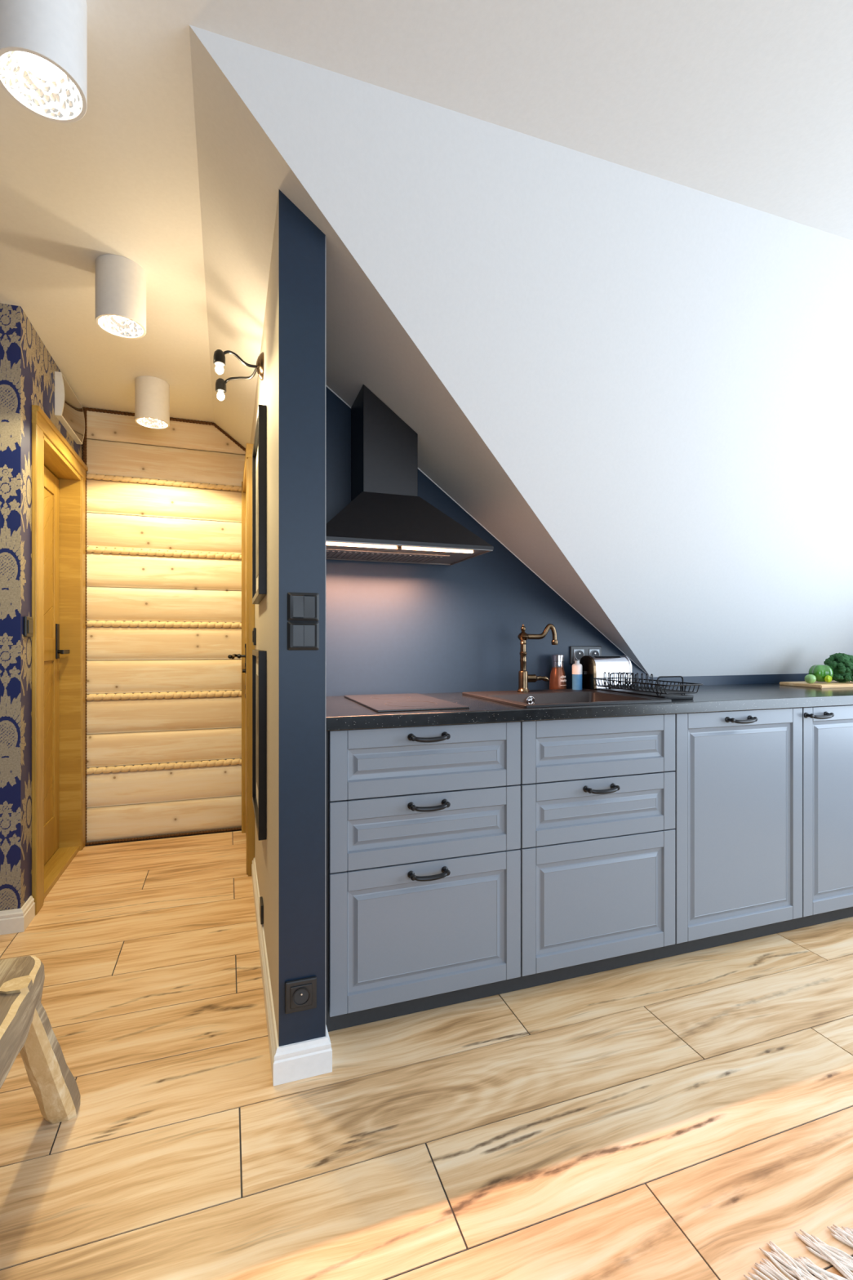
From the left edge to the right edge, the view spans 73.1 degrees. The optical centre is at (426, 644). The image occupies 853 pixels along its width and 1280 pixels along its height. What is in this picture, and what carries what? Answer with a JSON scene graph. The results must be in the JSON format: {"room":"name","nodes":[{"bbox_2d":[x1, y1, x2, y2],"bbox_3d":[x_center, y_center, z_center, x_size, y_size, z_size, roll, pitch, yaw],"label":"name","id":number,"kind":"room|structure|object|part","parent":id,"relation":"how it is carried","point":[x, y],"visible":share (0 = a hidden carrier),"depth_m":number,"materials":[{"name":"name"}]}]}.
{"room":"attic kitchen","nodes":[
{"label":"attic kitchen","id":0,"kind":"room"},
{"bbox_2d":[0,302,82,911],"bbox_3d":[-2.482,-0.105,2.494,1.535,2.450,1.045,0,0,-19],"label":"wall","id":1,"kind":"structure","parent":0,"point":[27,368],"depth_m":2.25,"materials":[{"name":"paper"}]},
{"bbox_2d":[0,895,35,934],"bbox_3d":[-2.322,1.076,2.052,1.550,0.087,0.135,0,0,-19],"label":"baseboard","id":2,"kind":"structure","parent":1,"relation":"attached to","point":[17,920],"depth_m":2.24,"materials":[{"name":"white wood"}]},
{"bbox_2d":[23,616,32,636],"bbox_3d":[-1.602,-0.070,2.319,0.015,0.081,0.081,0,0,-19],"label":"light switch","id":3,"kind":"object","parent":1,"relation":"attached to","point":[28,621],"visible":1,"depth_m":2.30,"materials":[{"name":"black plastic"}]},
{"bbox_2d":[44,466,69,864],"bbox_3d":[-1.852,0.105,2.782,0.092,1.970,0.660,0,0,-19],"label":"door","id":4,"kind":"structure","parent":1,"relation":"in","point":[52,651],"depth_m":2.98,"materials":[{"name":"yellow wood"}]},
{"bbox_3d":[-1.882,0.060,2.777,0.020,1.680,0.470,0,0,-19],"label":"diagonal panel","id":5,"kind":"part","parent":4,"relation":"part of","materials":[{"name":"brown wood"}]},
{"bbox_3d":[-1.880,0.105,2.772,0.034,1.970,0.660,0,0,-19],"label":"stile frame","id":6,"kind":"part","parent":4,"relation":"part of","materials":[{"name":"brown wood"}]},
{"bbox_3d":[-1.913,-0.015,3.009,0.058,0.184,0.137,0,0,-19],"label":"handle","id":7,"kind":"part","parent":4,"relation":"part of","materials":[{"name":"black metal"}]},
{"bbox_2d":[31,404,88,915],"bbox_3d":[-1.821,0.067,2.772,0.158,2.107,0.884,0,0,-19],"label":"door frame","id":8,"kind":"structure","parent":1,"relation":"attached to","point":[51,450],"depth_m":3.09,"materials":[{"name":"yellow wood"}]},
{"bbox_3d":[-1.636,0.069,2.422,0.018,2.103,0.097,0,0,-19],"label":"architrave","id":9,"kind":"part","parent":8,"relation":"part of","materials":[{"name":"brown wood"}]},
{"bbox_3d":[-1.759,-0.949,2.794,0.028,0.077,0.884,0,0,-19],"label":"architrave","id":10,"kind":"part","parent":8,"relation":"part of","materials":[{"name":"brown wood"}]},
{"bbox_3d":[-1.894,0.069,3.169,0.018,2.103,0.083,0,0,-19],"label":"architrave","id":11,"kind":"part","parent":8,"relation":"part of","materials":[{"name":"brown wood"}]},
{"bbox_2d":[54,371,84,444],"bbox_3d":[-1.788,-1.174,2.895,0.040,0.204,0.414,0,0,-19],"label":"ventilation unit","id":12,"kind":"object","parent":1,"relation":"attached to","point":[68,411],"visible":1,"depth_m":2.81,"materials":[{"name":"white plastic"}]},
{"bbox_3d":[-1.775,-1.174,2.900,0.013,0.192,0.394,0,0,-19],"label":"panel","id":13,"kind":"part","parent":12,"relation":"part of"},
{"bbox_2d":[82,410,245,842],"bbox_3d":[-1.530,-0.150,3.419,1.149,2.580,0.158,0,0,-19],"label":"wall","id":14,"kind":"structure","parent":0,"point":[120,587],"depth_m":3.34,"materials":[{"name":"brown wood"}]},
{"bbox_2d":[82,408,86,843],"bbox_3d":[-1.902,-0.100,3.202,0.022,2.420,0.022,0,0,-19],"label":"trim","id":15,"kind":"structure","parent":14,"relation":"attached to","point":[84,445],"depth_m":3.20,"materials":[{"name":"wood"}]},
{"bbox_2d":[82,407,213,425],"bbox_3d":[-1.592,-1.312,3.320,0.687,0.018,0.018,0,0,-19],"label":"trim","id":16,"kind":"structure","parent":14,"relation":"attached to","point":[95,410],"depth_m":3.28,"materials":[{"name":"wood"}]},
{"bbox_2d":[84,826,240,845],"bbox_3d":[-1.511,1.112,3.335,0.830,0.016,0.016,0,0,-19],"label":"trim","id":17,"kind":"structure","parent":14,"relation":"attached to","point":[232,828],"depth_m":3.32,"materials":[{"name":"wood"}]},
{"bbox_2d":[85,690,241,700],"bbox_3d":[-1.508,0.298,3.355,0.909,0.038,0.038,0,0,-19],"label":"trim","id":18,"kind":"structure","parent":14,"relation":"attached to","point":[144,695],"depth_m":3.33,"materials":[{"name":"beige fabric"}]},
{"bbox_2d":[85,546,241,559],"bbox_3d":[-1.508,-0.528,3.355,0.909,0.035,0.035,0,0,-19],"label":"trim","id":19,"kind":"structure","parent":14,"relation":"attached to","point":[89,549],"depth_m":3.33,"materials":[{"name":"beige fabric"}]},
{"bbox_2d":[86,758,241,774],"bbox_3d":[-1.508,0.711,3.355,0.909,0.037,0.037,0,0,-19],"label":"trim","id":20,"kind":"structure","parent":14,"relation":"attached to","point":[237,761],"depth_m":3.33,"materials":[{"name":"beige fabric"}]},
{"bbox_2d":[86,620,241,627],"bbox_3d":[-1.508,-0.115,3.355,0.909,0.036,0.036,0,0,-19],"label":"trim","id":21,"kind":"structure","parent":14,"relation":"attached to","point":[91,623],"depth_m":3.34,"materials":[{"name":"brown wood"}]},
{"bbox_2d":[86,473,241,491],"bbox_3d":[-1.508,-0.940,3.355,0.909,0.032,0.032,0,0,-19],"label":"trim","id":22,"kind":"structure","parent":14,"relation":"attached to","point":[89,476],"depth_m":3.34,"materials":[{"name":"beige fabric"}]},
{"bbox_2d":[213,422,245,452],"bbox_3d":[-1.173,-1.235,3.465,0.211,0.165,0.018,0,0,-19],"label":"trim","id":23,"kind":"structure","parent":14,"relation":"attached to","point":[220,429],"depth_m":3.46,"materials":[{"name":"wood"}]},
{"bbox_2d":[249,189,325,1046],"bbox_3d":[-0.681,-0.029,2.537,0.120,2.298,2.200,0,0,-19],"label":"wall partition","id":24,"kind":"structure","parent":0,"point":[290,864],"depth_m":1.50,"materials":[{"name":"blue paint"}]},
{"bbox_2d":[227,488,246,837],"bbox_3d":[-1.016,0.108,3.125,0.120,2.012,0.590,0,0,-19],"label":"door","id":25,"kind":"structure","parent":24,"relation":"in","point":[238,655],"depth_m":3.31,"materials":[{"name":"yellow wood"}]},
{"bbox_3d":[-1.090,0.155,3.282,0.069,0.314,0.194,0,0,14],"label":"handle","id":26,"kind":"part","parent":25,"relation":"part of","materials":[{"name":"black metal"}]},
{"bbox_3d":[-0.970,0.108,3.140,0.024,2.012,0.590,0,0,-19],"label":"panel","id":27,"kind":"part","parent":25,"relation":"part of","materials":[{"name":"brown wood"}]},
{"bbox_2d":[213,349,263,400],"bbox_3d":[-0.717,-1.020,2.192,0.172,0.100,0.308,0,0,-19],"label":"wall lamp","id":28,"kind":"object","parent":24,"relation":"attached to","point":[219,357],"visible":1,"depth_m":2.09,"materials":[{"name":"brown metal"}]},
{"bbox_3d":[-0.745,-0.988,2.070,0.030,0.036,0.030,0,0,-19],"label":"bulb","id":29,"kind":"part","parent":28,"relation":"part of","materials":[{"name":"white glass"}]},
{"bbox_3d":[-0.821,-0.990,2.298,0.030,0.036,0.030,0,0,-19],"label":"bulb","id":30,"kind":"part","parent":28,"relation":"part of","materials":[{"name":"white glass"}]},
{"bbox_3d":[-0.717,-1.033,2.207,0.132,0.055,0.250,0,0,-19],"label":"arm","id":31,"kind":"part","parent":28,"relation":"part of","materials":[{"name":"black metal"}]},
{"bbox_3d":[-0.613,-1.022,2.116,0.026,0.096,0.096,0,0,-19],"label":"wall plate","id":32,"kind":"part","parent":28,"relation":"part of","materials":[{"name":"brown metal"}]},
{"bbox_2d":[241,443,254,875],"bbox_3d":[-0.975,0.076,3.133,0.046,2.088,0.754,0,0,-19],"label":"door frame","id":33,"kind":"structure","parent":24,"relation":"attached to","point":[246,482],"depth_m":2.79,"materials":[{"name":"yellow wood"}]},
{"bbox_3d":[-1.085,0.077,3.452,0.046,2.085,0.075,0,0,-19],"label":"architrave","id":34,"kind":"part","parent":33,"relation":"part of","materials":[{"name":"brown wood"}]},
{"bbox_3d":[-0.972,-0.934,3.134,0.040,0.068,0.754,0,0,-19],"label":"architrave","id":35,"kind":"part","parent":33,"relation":"part of","materials":[{"name":"brown wood"}]},
{"bbox_3d":[-0.863,0.077,2.820,0.038,2.085,0.085,0,0,-19],"label":"architrave","id":36,"kind":"part","parent":33,"relation":"part of","materials":[{"name":"brown wood"}]},
{"bbox_2d":[252,627,256,645],"bbox_3d":[-0.804,-0.035,2.684,0.015,0.081,0.081,0,0,-19],"label":"light switch","id":37,"kind":"object","parent":24,"relation":"attached to","point":[254,632],"visible":1,"depth_m":2.65,"materials":[{"name":"black plastic"}]},
{"bbox_2d":[252,404,266,604],"bbox_3d":[-0.635,-0.485,2.177,0.026,0.635,0.520,0,0,-19],"label":"picture frame","id":38,"kind":"object","parent":24,"relation":"attached to","point":[259,451],"visible":1,"depth_m":1.93,"materials":[{"name":"black wood"}]},
{"bbox_2d":[256,463,257,577],"bbox_3d":[-0.635,-0.485,2.177,0.002,0.435,0.340,0,0,-19],"label":"print","id":39,"kind":"object","parent":38,"relation":"attached to","point":[257,464],"depth_m":2.27},
{"bbox_2d":[252,649,266,840],"bbox_3d":[-0.635,0.340,2.177,0.026,0.635,0.520,0,0,-19],"label":"picture frame","id":40,"kind":"object","parent":24,"relation":"attached to","point":[259,656],"visible":1,"depth_m":1.93,"materials":[{"name":"black wood"}]},
{"bbox_2d":[256,674,257,787],"bbox_3d":[-0.635,0.340,2.177,0.002,0.435,0.340,0,0,-19],"label":"print","id":41,"kind":"object","parent":40,"relation":"attached to","point":[256,674],"depth_m":2.26},
{"bbox_2d":[259,896,263,924],"bbox_3d":[-0.613,0.988,2.137,0.010,0.070,0.080,0,0,-19],"label":"wall socket","id":42,"kind":"object","parent":24,"relation":"attached to","point":[261,905],"visible":1,"depth_m":2.10,"materials":[{"name":"black plastic"}]},
{"bbox_2d":[251,857,332,1085],"bbox_3d":[-0.546,1.076,2.144,0.150,0.087,1.400,0,0,-19],"label":"baseboard","id":43,"kind":"structure","parent":24,"relation":"attached to","point":[310,1058],"depth_m":1.50,"materials":[{"name":"white wood"}]},
{"bbox_2d":[284,976,316,1013],"bbox_3d":[-0.324,0.908,1.487,0.081,0.081,0.018,0,0,-19],"label":"wall socket","id":44,"kind":"object","parent":24,"relation":"attached to","point":[300,994],"visible":1,"depth_m":1.48,"materials":[{"name":"black plastic"}]},
{"bbox_2d":[287,592,319,649],"bbox_3d":[-0.318,-0.059,1.490,0.081,0.149,0.014,0,0,-19],"label":"light switch","id":45,"kind":"object","parent":24,"relation":"attached to","point":[302,607],"visible":1,"depth_m":1.49,"materials":[{"name":"black plastic"}]},
{"bbox_2d":[189,26,649,675],"bbox_3d":[0.046,-0.632,2.711,2.014,1.575,2.445,0,0,-19],"label":"ceiling","id":46,"kind":"structure","parent":0,"point":[242,173],"depth_m":1.89,"materials":[{"name":"white paint"}]},
{"bbox_2d":[0,828,852,1279],"bbox_3d":[0.380,1.180,0.737,6.000,0.120,6.396,0,0,-19],"label":"floor","id":47,"kind":"structure","parent":0,"point":[680,1117],"depth_m":1.37,"materials":[{"name":"brown wood"}]},
{"bbox_2d":[0,955,79,1124],"bbox_3d":[-0.956,0.901,1.013,0.474,0.437,0.720,0,0,-19],"label":"stool","id":48,"kind":"object","parent":47,"relation":"on","point":[25,1028],"visible":1,"depth_m":1.22,"materials":[{"name":"brown wood"}]},
{"bbox_3d":[-0.946,0.735,1.012,0.400,0.092,0.510,0,0,-19],"label":"seat","id":49,"kind":"part","parent":48,"relation":"part of","materials":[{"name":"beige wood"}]},
{"bbox_2d":[325,721,520,1017],"bbox_3d":[-0.086,0.640,1.950,0.622,0.799,0.617,0,0,-19],"label":"base cabinet","id":50,"kind":"object","parent":47,"relation":"on","point":[424,822],"depth_m":1.69,"materials":[{"name":"grey paint"}]},
{"bbox_3d":[-0.288,0.640,1.615,0.020,0.799,0.018,0,0,-19],"label":"filler strip","id":51,"kind":"part","parent":50,"relation":"part of","materials":[{"name":"grey wood"}]},
{"bbox_3d":[0.010,0.840,1.706,0.595,0.396,0.019,0,0,-19],"label":"drawer","id":52,"kind":"part","parent":50,"relation":"part of","materials":[{"name":"grey paint"}]},
{"bbox_3d":[0.010,0.539,1.706,0.595,0.196,0.019,0,0,-19],"label":"drawer","id":53,"kind":"part","parent":50,"relation":"part of","materials":[{"name":"grey paint"}]},
{"bbox_3d":[0.010,0.340,1.706,0.595,0.196,0.019,0,0,-19],"label":"drawer","id":54,"kind":"part","parent":50,"relation":"part of","materials":[{"name":"grey paint"}]},
{"bbox_3d":[0.010,0.672,1.677,0.126,0.024,0.037,0,0,-19],"label":"handle","id":55,"kind":"part","parent":50,"relation":"part of","materials":[{"name":"black metal"}]},
{"bbox_3d":[0.010,0.472,1.677,0.126,0.024,0.037,0,0,-19],"label":"handle","id":56,"kind":"part","parent":50,"relation":"part of","materials":[{"name":"black metal"}]},
{"bbox_3d":[0.010,0.272,1.677,0.126,0.024,0.037,0,0,-19],"label":"handle","id":57,"kind":"part","parent":50,"relation":"part of","materials":[{"name":"black metal"}]},
{"bbox_2d":[325,683,852,730],"bbox_3d":[1.052,0.219,2.368,3.046,0.038,0.629,0,0,-19],"label":"countertop","id":58,"kind":"structure","parent":50,"relation":"on","point":[342,713],"depth_m":1.92,"materials":[{"name":"stone"}]},
{"bbox_2d":[343,693,470,711],"bbox_3d":[-0.090,0.197,1.984,0.294,0.006,0.524,0,0,-19],"label":"cooktop","id":59,"kind":"object","parent":58,"relation":"in","point":[408,701],"visible":1,"depth_m":1.92,"materials":[{"name":"black glass"}]},
{"bbox_2d":[517,623,558,692],"bbox_3d":[0.452,0.055,2.335,0.173,0.276,0.048,0,0,-12],"label":"faucet","id":60,"kind":"object","parent":58,"relation":"on","point":[524,677],"visible":1,"depth_m":2.32,"materials":[{"name":"brown metal"}]},
{"bbox_3d":[0.452,0.139,2.344,0.100,0.034,0.029,0,0,-19],"label":"lever","id":61,"kind":"part","parent":60,"relation":"part of","materials":[{"name":"brown metal"}]},
{"bbox_3d":[0.467,-0.040,2.340,0.141,0.086,0.027,0,0,-9],"label":"spout","id":62,"kind":"part","parent":60,"relation":"part of","materials":[{"name":"brown metal"}]},
{"bbox_2d":[549,654,566,689],"bbox_3d":[0.568,0.122,2.486,0.073,0.155,0.074,0,0,-19],"label":"soap bottle","id":63,"kind":"object","parent":58,"relation":"on","point":[557,680],"visible":0.88,"depth_m":2.46,"materials":[{"name":"orange plastic"}]},
{"bbox_2d":[462,688,671,707],"bbox_3d":[0.495,0.289,2.143,0.575,0.197,0.523,0,0,-19],"label":"sink","id":64,"kind":"object","parent":58,"relation":"in","point":[555,697],"visible":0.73,"depth_m":2.25,"materials":[{"name":"stone"}]},
{"bbox_2d":[572,660,582,689],"bbox_3d":[0.641,0.135,2.448,0.043,0.130,0.043,0,0,-19],"label":"dish soap","id":65,"kind":"object","parent":58,"relation":"on","point":[577,668],"visible":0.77,"depth_m":2.43,"materials":[{"name":"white plastic"}]},
{"bbox_2d":[579,655,631,690],"bbox_3d":[0.767,0.124,2.492,0.210,0.151,0.116,0,0,-19],"label":"toaster","id":66,"kind":"object","parent":58,"relation":"on","point":[593,666],"visible":0.68,"depth_m":2.45,"materials":[{"name":"metal"}]},
{"bbox_2d":[600,688,693,700],"bbox_3d":[0.848,0.192,2.246,0.141,0.015,0.382,0,0,-19],"label":"tray","id":67,"kind":"object","parent":58,"relation":"on","point":[672,696],"visible":0.67,"depth_m":2.14,"materials":[{"name":"plastic"}]},
{"bbox_2d":[593,671,703,696],"bbox_3d":[0.833,0.150,2.207,0.165,0.074,0.433,0,0,-19],"label":"dish rack","id":68,"kind":"object","parent":67,"relation":"on","point":[634,686],"visible":1,"depth_m":2.19,"materials":[{"name":"black metal"}]},
{"bbox_3d":[0.803,0.150,2.367,0.118,0.067,0.006,0,0,-19],"label":"handle","id":69,"kind":"part","parent":68,"relation":"part of","materials":[{"name":"black metal"}]},
{"bbox_3d":[0.893,0.150,2.107,0.118,0.067,0.006,0,0,-19],"label":"handle","id":70,"kind":"part","parent":68,"relation":"part of","materials":[{"name":"black metal"}]},
{"bbox_2d":[779,680,852,688],"bbox_3d":[1.991,0.192,2.782,0.519,0.015,0.240,0,0,-19],"label":"cutting board","id":71,"kind":"object","parent":58,"relation":"on","point":[833,684],"visible":0.89,"depth_m":2.69,"materials":[{"name":"beige wood"}]},
{"bbox_2d":[804,674,816,683],"bbox_3d":[1.796,0.163,2.692,0.047,0.041,0.045,0,0,-19],"label":"tomato","id":72,"kind":"object","parent":71,"relation":"on","point":[809,678],"visible":1,"depth_m":2.68,"materials":[{"name":"green food"}]},
{"bbox_2d":[808,664,833,682],"bbox_3d":[1.873,0.139,2.729,0.084,0.082,0.099,0,0,8],"label":"pepper","id":73,"kind":"object","parent":71,"relation":"on","point":[823,673],"visible":0.93,"depth_m":2.70,"materials":[{"name":"green food"}]},
{"bbox_3d":[1.886,0.163,2.701,0.051,0.036,0.026,0,0,-36],"label":"stem","id":74,"kind":"part","parent":73,"relation":"part of","materials":[{"name":"yellow food"}]},
{"bbox_2d":[823,653,852,682],"bbox_3d":[2.006,0.115,2.781,0.174,0.148,0.146,0,0,-19],"label":"broccoli","id":75,"kind":"object","parent":71,"relation":"on","point":[842,664],"visible":0.95,"depth_m":2.74,"materials":[{"name":"green food"}]},
{"bbox_2d":[325,906,852,1031],"bbox_3d":[1.119,1.079,2.152,3.020,0.077,0.014,0,0,-19],"label":"plinth","id":76,"kind":"object","parent":47,"relation":"on","point":[384,1012],"visible":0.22,"depth_m":1.92,"materials":[{"name":"grey wood"}]},
{"bbox_2d":[518,714,675,976],"bbox_3d":[0.491,0.641,2.149,0.600,0.798,0.617,0,0,-19],"label":"base cabinet","id":77,"kind":"object","parent":47,"relation":"on","point":[597,848],"visible":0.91,"depth_m":1.89,"materials":[{"name":"grey paint"}]},
{"bbox_3d":[0.577,0.539,1.902,0.595,0.196,0.019,0,0,-19],"label":"drawer","id":78,"kind":"part","parent":77,"relation":"part of","materials":[{"name":"grey paint"}]},
{"bbox_3d":[0.577,0.840,1.902,0.595,0.396,0.019,0,0,-19],"label":"drawer","id":79,"kind":"part","parent":77,"relation":"part of","materials":[{"name":"grey paint"}]},
{"bbox_3d":[0.577,0.340,1.902,0.595,0.196,0.019,0,0,-19],"label":"drawer","id":80,"kind":"part","parent":77,"relation":"part of","materials":[{"name":"grey paint"}]},
{"bbox_3d":[0.574,0.472,1.871,0.126,0.024,0.037,0,0,-19],"label":"handle","id":81,"kind":"part","parent":77,"relation":"part of","materials":[{"name":"black metal"}]},
{"bbox_2d":[672,707,802,943],"bbox_3d":[1.058,0.641,2.345,0.600,0.798,0.617,0,0,-19],"label":"base cabinet","id":82,"kind":"object","parent":47,"relation":"on","point":[738,828],"visible":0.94,"depth_m":2.08,"materials":[{"name":"grey paint"}]},
{"bbox_3d":[1.135,0.272,2.065,0.126,0.024,0.037,0,0,-19],"label":"handle","id":83,"kind":"part","parent":82,"relation":"part of","materials":[{"name":"black metal"}]},
{"bbox_2d":[743,1224,852,1279],"bbox_3d":[1.692,1.114,0.403,1.738,0.010,1.958,0,0,-19],"label":"rug","id":84,"kind":"object","parent":47,"relation":"on","point":[840,1260],"visible":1,"depth_m":1.04,"materials":[{"name":"beige fabric"}]},
{"bbox_2d":[802,705,852,916],"bbox_3d":[1.626,0.641,2.541,0.600,0.798,0.617,0,0,-19],"label":"base cabinet","id":85,"kind":"object","parent":47,"relation":"on","point":[827,731],"visible":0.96,"depth_m":2.23,"materials":[{"name":"grey paint"}]},
{"bbox_3d":[1.500,0.272,2.191,0.126,0.024,0.037,0,0,-19],"label":"handle","id":86,"kind":"part","parent":85,"relation":"part of","materials":[{"name":"black metal"}]},
{"bbox_2d":[0,0,852,422],"bbox_3d":[0.360,-1.380,0.796,6.000,0.120,6.270,0,0,-19],"label":"ceiling","id":87,"kind":"structure","parent":0,"point":[748,103],"depth_m":1.43,"materials":[{"name":"white paint"}]},
{"bbox_2d":[0,0,87,123],"bbox_3d":[-0.774,-1.218,1.156,0.159,0.203,0.159,0,0,-19],"label":"ceiling light","id":88,"kind":"object","parent":87,"relation":"in","point":[43,43],"visible":1,"depth_m":1.14,"materials":[{"name":"white metal"}]},
{"bbox_2d":[94,254,146,338],"bbox_3d":[-1.076,-1.218,2.028,0.159,0.203,0.159,0,0,-19],"label":"ceiling light","id":89,"kind":"object","parent":87,"relation":"in","point":[120,282],"visible":1,"depth_m":1.97,"materials":[{"name":"white metal"}]},
{"bbox_2d":[134,375,169,429],"bbox_3d":[-1.386,-1.218,2.912,0.159,0.203,0.159,0,0,-19],"label":"ceiling light","id":90,"kind":"object","parent":87,"relation":"in","point":[152,394],"visible":1,"depth_m":2.85,"materials":[{"name":"white metal"}]},
{"bbox_2d":[189,25,852,677],"bbox_3d":[1.065,-0.596,2.312,3.678,1.568,1.025,0,0,-19],"label":"sloped ceiling","id":91,"kind":"structure","parent":0,"point":[661,370],"depth_m":1.88,"materials":[{"name":"white paint"}]},
{"bbox_2d":[324,235,325,1036],"bbox_3d":[-0.266,-0.021,1.516,0.002,2.108,0.002,0,0,-19],"label":"trim","id":92,"kind":"structure","parent":91,"relation":"attached to","point":[325,236],"depth_m":1.51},
{"bbox_2d":[325,384,650,677],"bbox_3d":[0.281,-0.460,2.434,1.634,1.232,0.004,0,0,-19],"label":"trim","id":93,"kind":"structure","parent":91,"relation":"attached to","point":[326,384],"depth_m":2.45,"materials":[{"name":"paint"}]},
{"bbox_2d":[325,386,834,696],"bbox_3d":[1.066,-0.004,2.770,3.376,2.247,0.120,0,0,-19],"label":"wall","id":94,"kind":"structure","parent":0,"point":[392,628],"depth_m":2.35,"materials":[{"name":"blue paint"}]},
{"bbox_2d":[325,384,493,565],"bbox_3d":[-0.125,-0.618,2.084,0.620,0.599,0.397,0,0,-19],"label":"range hood","id":95,"kind":"object","parent":94,"relation":"attached to","point":[385,519],"visible":0.87,"depth_m":2.04,"materials":[{"name":"black metal"}]},
{"bbox_2d":[325,542,473,553],"bbox_3d":[-0.084,-0.325,1.948,0.520,0.005,0.014,0,0,-19],"label":"light","id":96,"kind":"object","parent":95,"relation":"on","point":[398,548],"depth_m":1.94,"materials":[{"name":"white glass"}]},
{"bbox_2d":[569,645,601,664],"bbox_3d":[0.716,0.049,2.576,0.162,0.081,0.018,0,0,-19],"label":"wall socket","id":97,"kind":"object","parent":94,"relation":"attached to","point":[576,652],"visible":0.69,"depth_m":2.56,"materials":[{"name":"black plastic"}]}
]}

